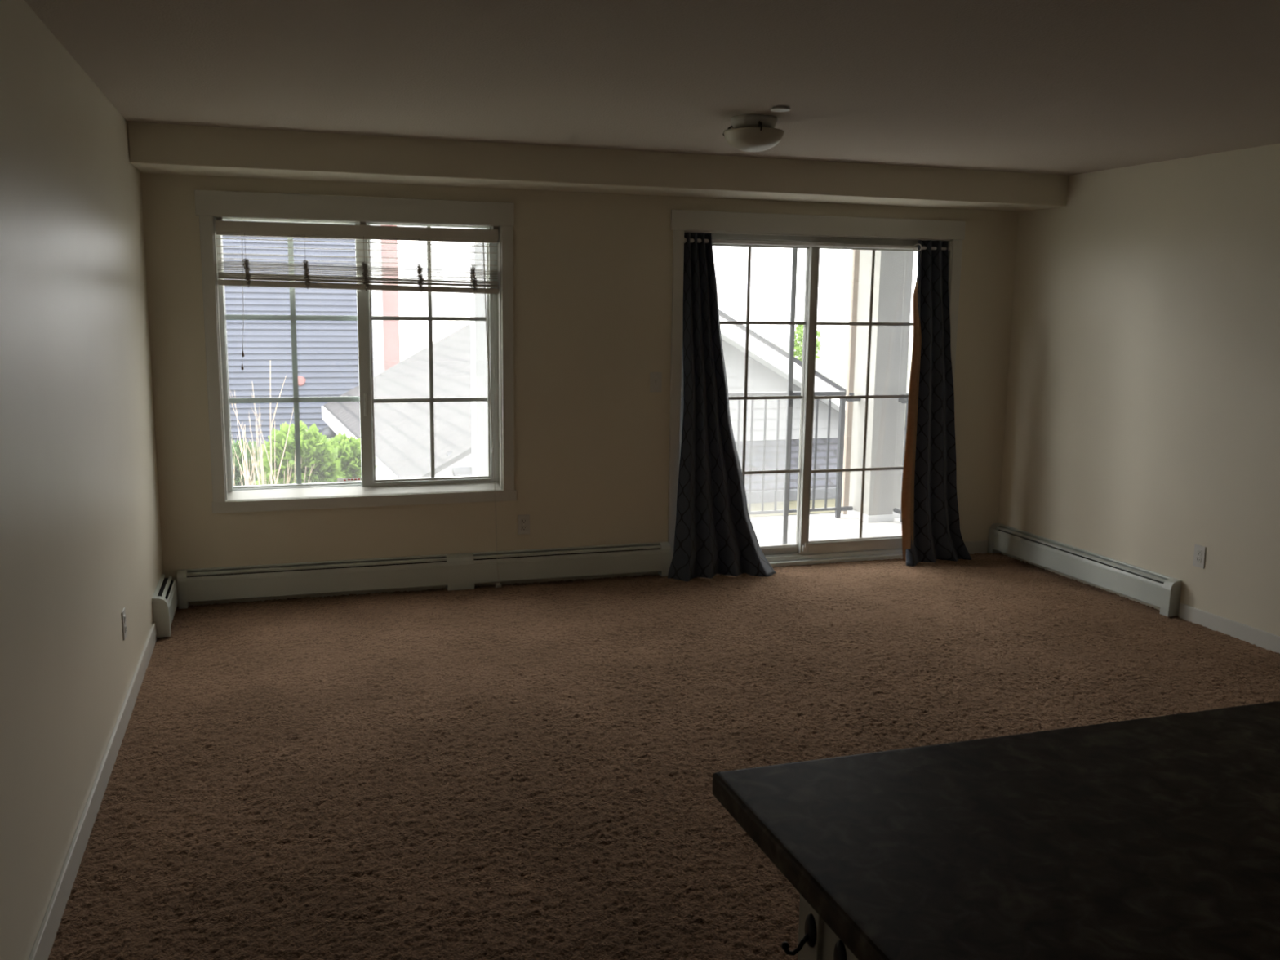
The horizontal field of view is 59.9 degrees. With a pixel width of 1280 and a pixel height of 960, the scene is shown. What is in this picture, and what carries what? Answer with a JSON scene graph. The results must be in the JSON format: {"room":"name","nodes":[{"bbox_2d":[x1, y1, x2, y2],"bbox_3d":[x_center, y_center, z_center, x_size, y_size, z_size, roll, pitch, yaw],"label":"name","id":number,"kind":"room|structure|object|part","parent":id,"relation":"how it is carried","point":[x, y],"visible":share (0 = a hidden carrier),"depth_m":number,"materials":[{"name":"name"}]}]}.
{"room":"empty living room","nodes":[
{"label":"empty living room","id":0,"kind":"room"},
{"bbox_2d":[0,0,163,959],"bbox_3d":[-0.553,0.562,-0.474,0.150,2.740,13.276,-2,10,-18],"label":"wall","id":1,"kind":"structure","parent":0,"point":[81,537],"depth_m":3.29,"materials":[{"name":"beige paint"}]},
{"bbox_2d":[28,621,156,959],"bbox_3d":[-0.400,1.724,-0.543,0.013,0.093,12.690,-2,10,-18],"label":"baseboard","id":2,"kind":"structure","parent":1,"relation":"attached to","point":[44,941],"depth_m":3.42,"materials":[{"name":"white paint"}]},
{"bbox_2d":[121,607,126,640],"bbox_3d":[-2.047,0.571,4.410,0.009,0.116,0.072,-2,10,-18],"label":"wall outlet","id":3,"kind":"object","parent":1,"relation":"attached to","point":[123,612],"visible":1,"depth_m":4.39,"materials":[{"name":"white plastic"}]},
{"bbox_2d":[151,573,177,637],"bbox_3d":[-2.409,0.631,5.643,0.073,0.197,0.500,-2,10,-18],"label":"baseboard heater","id":4,"kind":"object","parent":1,"relation":"attached to","point":[164,599],"visible":0.98,"depth_m":5.43,"materials":[{"name":"white metal"}]},
{"bbox_3d":[-2.438,0.621,5.643,0.018,0.177,0.480,-2,10,-18],"label":"plate","id":5,"kind":"part","parent":4,"relation":"part of","materials":[{"name":"white metal"}]},
{"bbox_3d":[-2.384,0.629,5.662,0.012,0.136,0.480,-2,10,-18],"label":"panel","id":6,"kind":"part","parent":4,"relation":"part of","materials":[{"name":"white metal"}]},
{"bbox_2d":[140,172,1018,606],"bbox_3d":[-0.070,-0.587,6.660,5.536,2.740,0.170,-2,10,-18],"label":"wall","id":7,"kind":"structure","parent":0,"point":[593,272],"depth_m":6.43,"materials":[{"name":"beige paint"}]},
{"bbox_2d":[194,190,516,513],"bbox_3d":[-1.499,-0.683,6.071,1.663,1.685,0.022,-2,10,-18],"label":"window frame","id":8,"kind":"structure","parent":7,"relation":"attached to","point":[208,203],"depth_m":5.99,"materials":[{"name":"white paint"}]},
{"bbox_2d":[212,216,502,501],"bbox_3d":[-1.525,-0.665,6.155,1.506,1.499,0.154,-2,10,-18],"label":"window","id":9,"kind":"structure","parent":7,"relation":"in","point":[369,485],"depth_m":6.19,"materials":[{"name":"white paint"}]},
{"bbox_3d":[-1.885,-0.679,6.083,0.729,1.458,0.042,-2,10,-18],"label":"fixed sash","id":10,"kind":"part","parent":9,"relation":"part of","materials":[{"name":"white plastic"}]},
{"bbox_2d":[226,222,359,484],"bbox_3d":[-1.895,-0.683,6.091,0.688,1.426,0.008,-2,10,-18],"label":"grille","id":11,"kind":"object","parent":9,"relation":"attached to","point":[295,399],"depth_m":6.09,"materials":[{"name":"white plastic"}]},
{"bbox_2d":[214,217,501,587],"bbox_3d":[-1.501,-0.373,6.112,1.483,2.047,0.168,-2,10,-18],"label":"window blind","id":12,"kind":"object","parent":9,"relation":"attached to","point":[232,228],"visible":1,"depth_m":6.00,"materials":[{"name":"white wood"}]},
{"bbox_3d":[-2.091,-0.955,5.838,0.029,0.695,0.003,-3,10,-23],"label":"tilt cord","id":13,"kind":"part","parent":12,"relation":"part of","materials":[{"name":"white fabric"}]},
{"bbox_3d":[-2.070,-1.156,5.846,0.041,0.279,0.071,-2,10,-18],"label":"ladder cord","id":14,"kind":"part","parent":12,"relation":"part of","materials":[{"name":"black fabric"}]},
{"bbox_3d":[-1.785,-1.165,5.938,0.037,0.284,0.071,-2,10,-18],"label":"ladder cord","id":15,"kind":"part","parent":12,"relation":"part of","materials":[{"name":"black fabric"}]},
{"bbox_3d":[-1.509,-1.052,6.054,1.483,0.054,0.052,-2,10,-18],"label":"rail","id":16,"kind":"part","parent":12,"relation":"part of","materials":[{"name":"white plastic"}]},
{"bbox_3d":[-1.493,-1.174,6.033,0.039,0.288,0.071,-2,10,-18],"label":"ladder cord","id":17,"kind":"part","parent":12,"relation":"part of","materials":[{"name":"black fabric"}]},
{"bbox_3d":[-1.215,-1.183,6.123,0.042,0.292,0.071,-2,10,-18],"label":"ladder cord","id":18,"kind":"part","parent":12,"relation":"part of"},
{"bbox_3d":[-0.932,-1.192,6.215,0.039,0.297,0.071,-2,10,-18],"label":"ladder cord","id":19,"kind":"part","parent":12,"relation":"part of","materials":[{"name":"black fabric"}]},
{"bbox_3d":[-0.835,-0.371,6.313,0.111,1.945,0.034,8,12,37],"label":"lift cord","id":20,"kind":"part","parent":12,"relation":"part of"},
{"bbox_3d":[-1.200,-0.698,6.269,0.756,1.463,0.042,-2,10,-18],"label":"sliding sash","id":21,"kind":"part","parent":9,"relation":"part of","materials":[{"name":"white plastic"}]},
{"bbox_2d":[371,226,487,477],"bbox_3d":[-1.185,-0.712,6.284,0.642,1.412,0.008,-2,10,-18],"label":"grille","id":22,"kind":"object","parent":9,"relation":"attached to","point":[430,318],"depth_m":6.27,"materials":[{"name":"grey plastic"}]},
{"bbox_2d":[177,542,671,608],"bbox_3d":[-1.145,0.532,6.362,2.781,0.197,0.073,-2,10,-18],"label":"baseboard heater","id":23,"kind":"object","parent":7,"relation":"attached to","point":[456,571],"visible":1,"depth_m":6.30,"materials":[{"name":"white metal"}]},
{"bbox_3d":[-1.757,0.561,6.134,1.395,0.136,0.012,-2,10,-18],"label":"panel","id":24,"kind":"part","parent":23,"relation":"part of","materials":[{"name":"white metal"}]},
{"bbox_3d":[-1.775,0.542,6.186,1.395,0.177,0.018,-2,10,-18],"label":"plate","id":25,"kind":"part","parent":23,"relation":"part of","materials":[{"name":"white metal"}]},
{"bbox_3d":[-0.429,0.490,6.621,1.155,0.177,0.018,-2,10,-18],"label":"plate","id":26,"kind":"part","parent":23,"relation":"part of","materials":[{"name":"white metal"}]},
{"bbox_3d":[-0.411,0.509,6.569,1.155,0.136,0.012,-2,10,-18],"label":"panel","id":27,"kind":"part","parent":23,"relation":"part of","materials":[{"name":"white metal"}]},
{"bbox_2d":[517,514,529,534],"bbox_3d":[-0.680,0.261,6.504,0.072,0.116,0.009,-2,10,-18],"label":"wall outlet","id":28,"kind":"object","parent":7,"relation":"attached to","point":[523,521],"visible":1,"depth_m":6.50,"materials":[{"name":"white plastic"}]},
{"bbox_2d":[520,518,526,523],"bbox_3d":[-0.680,0.241,6.499,0.034,0.028,0.004,-2,10,-18],"label":"receptacle","id":29,"kind":"object","parent":28,"relation":"attached to","point":[522,520],"depth_m":6.50,"materials":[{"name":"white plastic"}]},
{"bbox_2d":[520,525,526,530],"bbox_3d":[-0.680,0.281,6.506,0.034,0.028,0.004,-2,10,-18],"label":"receptacle","id":30,"kind":"object","parent":28,"relation":"attached to","point":[522,527],"depth_m":6.50,"materials":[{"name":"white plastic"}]},
{"bbox_2d":[127,121,1068,211],"bbox_3d":[0.043,-1.725,6.171,5.236,0.234,0.461,-2,10,-18],"label":"bulkhead","id":31,"kind":"object","parent":7,"relation":"attached to","point":[153,148],"visible":0.76,"depth_m":5.84,"materials":[{"name":"beige paint"}]},
{"bbox_2d":[649,372,662,392],"bbox_3d":[0.096,-0.583,6.616,0.076,0.120,0.016,-2,10,-18],"label":"light switch","id":32,"kind":"object","parent":7,"relation":"attached to","point":[655,378],"visible":1,"depth_m":6.62,"materials":[{"name":"white plastic"}]},
{"bbox_2d":[679,230,951,567],"bbox_3d":[1.082,-0.486,7.059,1.830,2.085,0.185,-2,10,-18],"label":"door","id":33,"kind":"structure","parent":7,"relation":"in","point":[804,551],"depth_m":7.06,"materials":[{"name":"white paint"}]},
{"bbox_3d":[0.662,-0.492,6.936,0.885,1.985,0.046,-2,10,-18],"label":"fixed panel","id":34,"kind":"part","parent":33,"relation":"part of","materials":[{"name":"glass"}]},
{"bbox_2d":[720,246,804,482],"bbox_3d":[0.659,-0.498,6.936,0.780,1.879,0.005,-2,10,-18],"label":"grille","id":35,"kind":"object","parent":33,"relation":"attached to","point":[802,388],"depth_m":6.96,"materials":[{"name":"grey plastic"}]},
{"bbox_3d":[0.609,-0.500,6.975,0.760,1.975,0.015,-2,10,-18],"label":"screen panel","id":36,"kind":"part","parent":33,"relation":"part of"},
{"bbox_3d":[1.075,-0.500,7.078,1.830,2.065,0.120,-2,10,-18],"label":"frame","id":37,"kind":"part","parent":33,"relation":"part of","materials":[{"name":"plastic"}]},
{"bbox_2d":[684,237,950,251],"bbox_3d":[1.116,-1.449,6.840,1.818,0.034,0.034,-2,10,-18],"label":"curtain rod","id":38,"kind":"object","parent":33,"relation":"attached to","point":[691,240],"visible":1,"depth_m":6.80,"materials":[{"name":"metal"}]},
{"bbox_2d":[667,232,776,582],"bbox_3d":[0.509,-0.434,6.683,0.700,2.058,0.278,-2,10,-18],"label":"curtain","id":39,"kind":"object","parent":38,"relation":"hanging from","point":[715,534],"visible":1,"depth_m":6.72,"materials":[{"name":"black fabric"}]},
{"bbox_2d":[901,240,972,566],"bbox_3d":[1.928,-0.491,7.147,0.511,2.061,0.266,-2,10,-18],"label":"curtain","id":40,"kind":"object","parent":38,"relation":"hanging from","point":[931,523],"visible":1,"depth_m":7.17,"materials":[{"name":"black fabric"}]},
{"bbox_3d":[1.488,-0.517,7.159,0.935,1.985,0.046,-2,10,-18],"label":"sliding panel","id":41,"kind":"part","parent":33,"relation":"part of","materials":[{"name":"glass"}]},
{"bbox_2d":[811,249,913,537],"bbox_3d":[1.460,-0.535,7.148,0.763,1.852,0.005,-2,10,-18],"label":"grille","id":42,"kind":"object","parent":33,"relation":"attached to","point":[817,251],"depth_m":7.09,"materials":[{"name":"grey plastic"}]},
{"bbox_2d":[667,209,965,562],"bbox_3d":[1.113,-0.538,6.955,1.984,2.180,0.022,-2,10,-18],"label":"door frame","id":43,"kind":"structure","parent":7,"relation":"attached to","point":[682,220],"depth_m":6.72,"materials":[{"name":"white paint"}]},
{"bbox_2d":[964,540,987,554],"bbox_3d":[2.195,0.461,7.483,0.338,0.090,0.013,-2,10,-18],"label":"baseboard","id":44,"kind":"structure","parent":7,"relation":"attached to","point":[972,547],"depth_m":7.50,"materials":[{"name":"white paint"}]},
{"bbox_2d":[24,0,1279,175],"bbox_3d":[2.022,-0.866,0.147,5.536,0.150,13.596,-2,10,-18],"label":"ceiling","id":45,"kind":"structure","parent":0,"point":[1068,87],"depth_m":3.84,"materials":[{"name":"beige paint"}]},
{"bbox_2d":[722,114,784,151],"bbox_3d":[0.494,-1.496,4.814,0.264,0.140,0.270,-2,10,-18],"label":"ceiling light","id":46,"kind":"object","parent":45,"relation":"attached to","point":[749,132],"visible":1,"depth_m":4.73,"materials":[{"name":"white glass"}]},
{"bbox_3d":[0.492,-1.469,4.821,0.264,0.084,0.264,-2,10,-18],"label":"lamp shade","id":47,"kind":"part","parent":46,"relation":"part of","materials":[{"name":"white glass"}]},
{"bbox_2d":[769,106,791,111],"bbox_3d":[0.573,-1.514,4.531,0.084,0.012,0.084,-2,10,-18],"label":"sprinkler cover","id":48,"kind":"object","parent":45,"relation":"attached to","point":[776,108],"visible":1,"depth_m":4.51,"materials":[{"name":"white plastic"}]},
{"bbox_2d":[48,552,1279,959],"bbox_3d":[1.991,1.691,0.551,5.236,0.152,13.276,-2,10,-18],"label":"floor","id":49,"kind":"structure","parent":0,"point":[515,771],"depth_m":4.32,"materials":[{"name":"brown carpet"}]},
{"bbox_2d":[797,893,857,959],"bbox_3d":[1.425,1.063,1.172,2.048,0.879,1.546,-2,10,-18],"label":"kitchen island","id":50,"kind":"object","parent":49,"relation":"on","point":[826,939],"visible":0.02,"depth_m":1.47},
{"bbox_2d":[781,913,816,955],"bbox_3d":[0.209,0.607,1.479,0.043,0.056,0.029,-2,10,-18],"label":"coat hook","id":51,"kind":"object","parent":50,"relation":"attached to","point":[810,928],"visible":1,"depth_m":1.48,"materials":[{"name":"black metal"}]},
{"bbox_3d":[0.227,0.602,1.484,0.006,0.048,0.029,-2,10,-18],"label":"plate","id":52,"kind":"part","parent":51,"relation":"part of","materials":[{"name":"black metal"}]},
{"bbox_2d":[833,939,846,959],"bbox_3d":[0.237,0.617,1.417,0.043,0.056,0.029,-2,10,-18],"label":"coat hook","id":53,"kind":"object","parent":50,"relation":"attached to","point":[839,953],"visible":0.97,"depth_m":1.42,"materials":[{"name":"black metal"}]},
{"bbox_2d":[712,701,1279,959],"bbox_3d":[1.413,0.591,1.202,2.118,0.040,1.897,-2,10,-18],"label":"island countertop","id":54,"kind":"structure","parent":50,"relation":"on","point":[1154,837],"depth_m":1.55,"materials":[{"name":"laminate"}]},
{"bbox_2d":[998,143,1279,636],"bbox_3d":[4.568,0.364,1.180,0.150,2.740,13.276,-2,10,-18],"label":"wall","id":55,"kind":"structure","parent":0,"point":[1142,429],"depth_m":6.11,"materials":[{"name":"beige paint"}]},
{"bbox_2d":[987,523,1182,616],"bbox_3d":[2.648,0.516,6.780,0.073,0.197,1.624,-2,10,-18],"label":"baseboard heater","id":56,"kind":"object","parent":55,"relation":"attached to","point":[1162,591],"visible":1,"depth_m":6.60,"materials":[{"name":"white metal"}]},
{"bbox_3d":[2.675,0.505,6.785,0.018,0.177,1.580,-2,10,-18],"label":"plate","id":57,"kind":"part","parent":56,"relation":"part of","materials":[{"name":"white metal"}]},
{"bbox_2d":[1192,544,1205,568],"bbox_3d":[2.965,0.405,5.889,0.009,0.116,0.072,-2,10,-18],"label":"wall outlet","id":58,"kind":"object","parent":55,"relation":"attached to","point":[1199,551],"visible":1,"depth_m":5.88,"materials":[{"name":"white plastic"}]},
{"bbox_2d":[1195,556,1201,563],"bbox_3d":[2.963,0.425,5.892,0.004,0.028,0.034,-2,10,-18],"label":"receptacle","id":59,"kind":"object","parent":58,"relation":"attached to","point":[1198,559],"depth_m":5.89,"materials":[{"name":"white plastic"}]},
{"bbox_2d":[1196,549,1202,555],"bbox_3d":[2.964,0.385,5.885,0.004,0.028,0.034,-2,10,-18],"label":"receptacle","id":60,"kind":"object","parent":58,"relation":"attached to","point":[1199,552],"depth_m":5.88,"materials":[{"name":"white plastic"}]},
{"bbox_2d":[1177,603,1279,653],"bbox_3d":[4.728,1.617,0.569,0.013,0.085,11.640,-2,10,-18],"label":"baseboard","id":61,"kind":"structure","parent":55,"relation":"attached to","point":[1261,638],"depth_m":5.70,"materials":[{"name":"white paint"}]},
{"bbox_3d":[0.379,-0.847,6.865,13.000,9.200,0.020,-2,10,-18],"label":"wall","id":62,"kind":"structure","parent":0,"visible":0},
{"bbox_2d":[750,513,902,545],"bbox_3d":[0.805,0.561,8.155,3.900,0.220,1.693,-2,10,-18],"label":"deck","id":63,"kind":"object","parent":62,"relation":"attached to","point":[768,531],"depth_m":8.66,"materials":[{"name":"concrete"}]},
{"bbox_2d":[469,227,487,475],"bbox_3d":[-1.106,-0.913,7.963,0.201,2.700,0.206,-2,10,-18],"label":"column","id":64,"kind":"structure","parent":63,"relation":"on","point":[477,328],"depth_m":7.90,"materials":[{"name":"white paint"}]},
{"bbox_2d":[728,391,860,518],"bbox_3d":[0.370,-0.154,8.604,2.940,1.035,0.052,-2,10,-18],"label":"balcony railing","id":65,"kind":"object","parent":63,"relation":"on","point":[837,508],"visible":0.39,"depth_m":8.90,"materials":[{"name":"grey metal"}]},
{"bbox_3d":[0.313,-0.646,8.508,2.810,0.035,0.044,-2,10,-18],"label":"rail","id":66,"kind":"part","parent":65,"relation":"part of","materials":[{"name":"grey metal"}]},
{"bbox_3d":[0.301,0.286,8.659,2.810,0.023,0.024,-2,10,-18],"label":"rail","id":67,"kind":"part","parent":65,"relation":"part of","materials":[{"name":"grey metal"}]},
{"bbox_3d":[1.625,-0.186,9.017,0.036,1.000,0.036,-2,10,-18],"label":"post","id":68,"kind":"part","parent":65,"relation":"part of","materials":[{"name":"grey metal"}]},
{"bbox_2d":[846,249,906,522],"bbox_3d":[1.904,-1.023,8.891,0.238,2.700,0.351,-2,10,-18],"label":"column","id":69,"kind":"structure","parent":63,"relation":"on","point":[889,265],"depth_m":8.83,"materials":[{"name":"grey paint"}]},
{"bbox_2d":[840,249,859,514],"bbox_3d":[1.728,-1.051,9.050,0.062,2.700,0.052,-2,10,-18],"label":"downspout","id":70,"kind":"object","parent":69,"relation":"attached to","point":[855,253],"visible":0.77,"depth_m":9.06,"materials":[{"name":"white metal"}]},
{"bbox_3d":[1.886,0.282,9.103,0.238,0.055,0.351,-2,10,-18],"label":"trim","id":71,"kind":"part","parent":69,"relation":"part of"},
{"bbox_2d":[893,393,908,521],"bbox_3d":[2.281,-0.101,8.436,0.052,1.035,1.250,-2,10,-18],"label":"balcony railing","id":72,"kind":"object","parent":63,"relation":"on","point":[903,400],"visible":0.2,"depth_m":8.86,"materials":[{"name":"grey metal"}]},
{"bbox_3d":[2.130,-0.158,8.885,0.036,1.000,0.036,-2,10,-18],"label":"post","id":73,"kind":"part","parent":72,"relation":"part of","materials":[{"name":"grey metal"}]},
{"bbox_2d":[893,251,913,517],"bbox_3d":[2.063,-1.039,9.002,0.146,2.700,0.236,-2,10,-18],"label":"column","id":74,"kind":"structure","parent":63,"relation":"on","point":[909,255],"depth_m":8.94,"materials":[{"name":"grey paint"}]},
{"bbox_3d":[2.045,0.267,9.214,0.146,0.055,0.236,-2,10,-18],"label":"trim","id":75,"kind":"part","parent":74,"relation":"part of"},
{"label":"outside","id":76,"kind":"structure","parent":0,"visible":0},
{"bbox_2d":[399,341,912,426],"bbox_3d":[-5.339,-5.683,64.687,150.000,0.300,113.554,-2,10,-18],"label":"ground","id":77,"kind":"structure","parent":76,"point":[832,363],"depth_m":95.34,"materials":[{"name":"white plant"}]},
{"bbox_2d":[231,438,263,485],"bbox_3d":[-4.572,1.046,12.707,1.009,3.065,1.056,-2,10,-18],"label":"leafy shrub","id":78,"kind":"object","parent":77,"relation":"on","point":[237,473],"visible":0.1,"depth_m":12.38,"materials":[{"name":"green plant"}]},
{"bbox_2d":[229,360,314,485],"bbox_3d":[-3.630,0.871,10.793,0.858,4.048,0.808,3,10,15],"label":"ornamental grass","id":79,"kind":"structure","parent":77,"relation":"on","point":[246,471],"depth_m":10.65,"materials":[{"name":"plant"}]},
{"bbox_2d":[255,420,346,484],"bbox_3d":[-3.578,1.051,11.754,1.018,3.385,0.943,-2,10,-18],"label":"leafy shrub","id":80,"kind":"object","parent":77,"relation":"on","point":[317,451],"visible":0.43,"depth_m":11.39,"materials":[{"name":"green plant"}]},
{"bbox_2d":[222,220,383,456],"bbox_3d":[-14.081,-5.000,27.531,14.500,10.000,6.080,-2,10,-18],"label":"apartment building","id":81,"kind":"structure","parent":77,"relation":"on","point":[327,351],"depth_m":26.52,"materials":[{"name":"blue"}]},
{"bbox_2d":[297,375,305,386],"bbox_3d":[-8.169,-2.384,26.700,0.260,0.260,0.050,-2,10,-18],"label":"wall vent","id":82,"kind":"object","parent":81,"relation":"attached to","point":[301,379],"depth_m":26.69,"materials":[{"name":"pink plastic"}]},
{"bbox_2d":[325,431,377,481],"bbox_3d":[-3.418,0.979,13.029,0.833,3.125,0.876,2,9,8],"label":"leafy shrub","id":83,"kind":"object","parent":77,"relation":"on","point":[349,449],"visible":0.21,"depth_m":12.62,"materials":[{"name":"green plant"}]},
{"bbox_2d":[381,225,399,371],"bbox_3d":[-6.617,-5.093,28.731,0.410,10.000,3.012,-2,10,-18],"label":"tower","id":84,"kind":"structure","parent":77,"relation":"on","point":[390,300],"depth_m":27.44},
{"bbox_2d":[321,309,904,517],"bbox_3d":[-0.868,-0.970,20.651,8.640,4.600,12.200,-3,10,-21],"label":"gabled house","id":85,"kind":"structure","parent":77,"relation":"on","point":[402,429],"depth_m":16.47,"materials":[{"name":"grey concrete"}]},
{"bbox_2d":[319,426,336,437],"bbox_3d":[-6.563,-1.098,23.558,0.488,0.350,0.488,5,10,27],"label":"wall lamp","id":86,"kind":"object","parent":85,"relation":"attached to","point":[328,432],"visible":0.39,"depth_m":23.39,"materials":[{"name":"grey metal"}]},
{"bbox_2d":[787,324,822,361],"bbox_3d":[6.498,-4.407,44.069,1.289,4.105,1.273,1,9,-1],"label":"leafy tree","id":87,"kind":"object","parent":77,"relation":"on","point":[799,328],"visible":0.34,"depth_m":43.68,"materials":[{"name":"green plant"}]}
]}

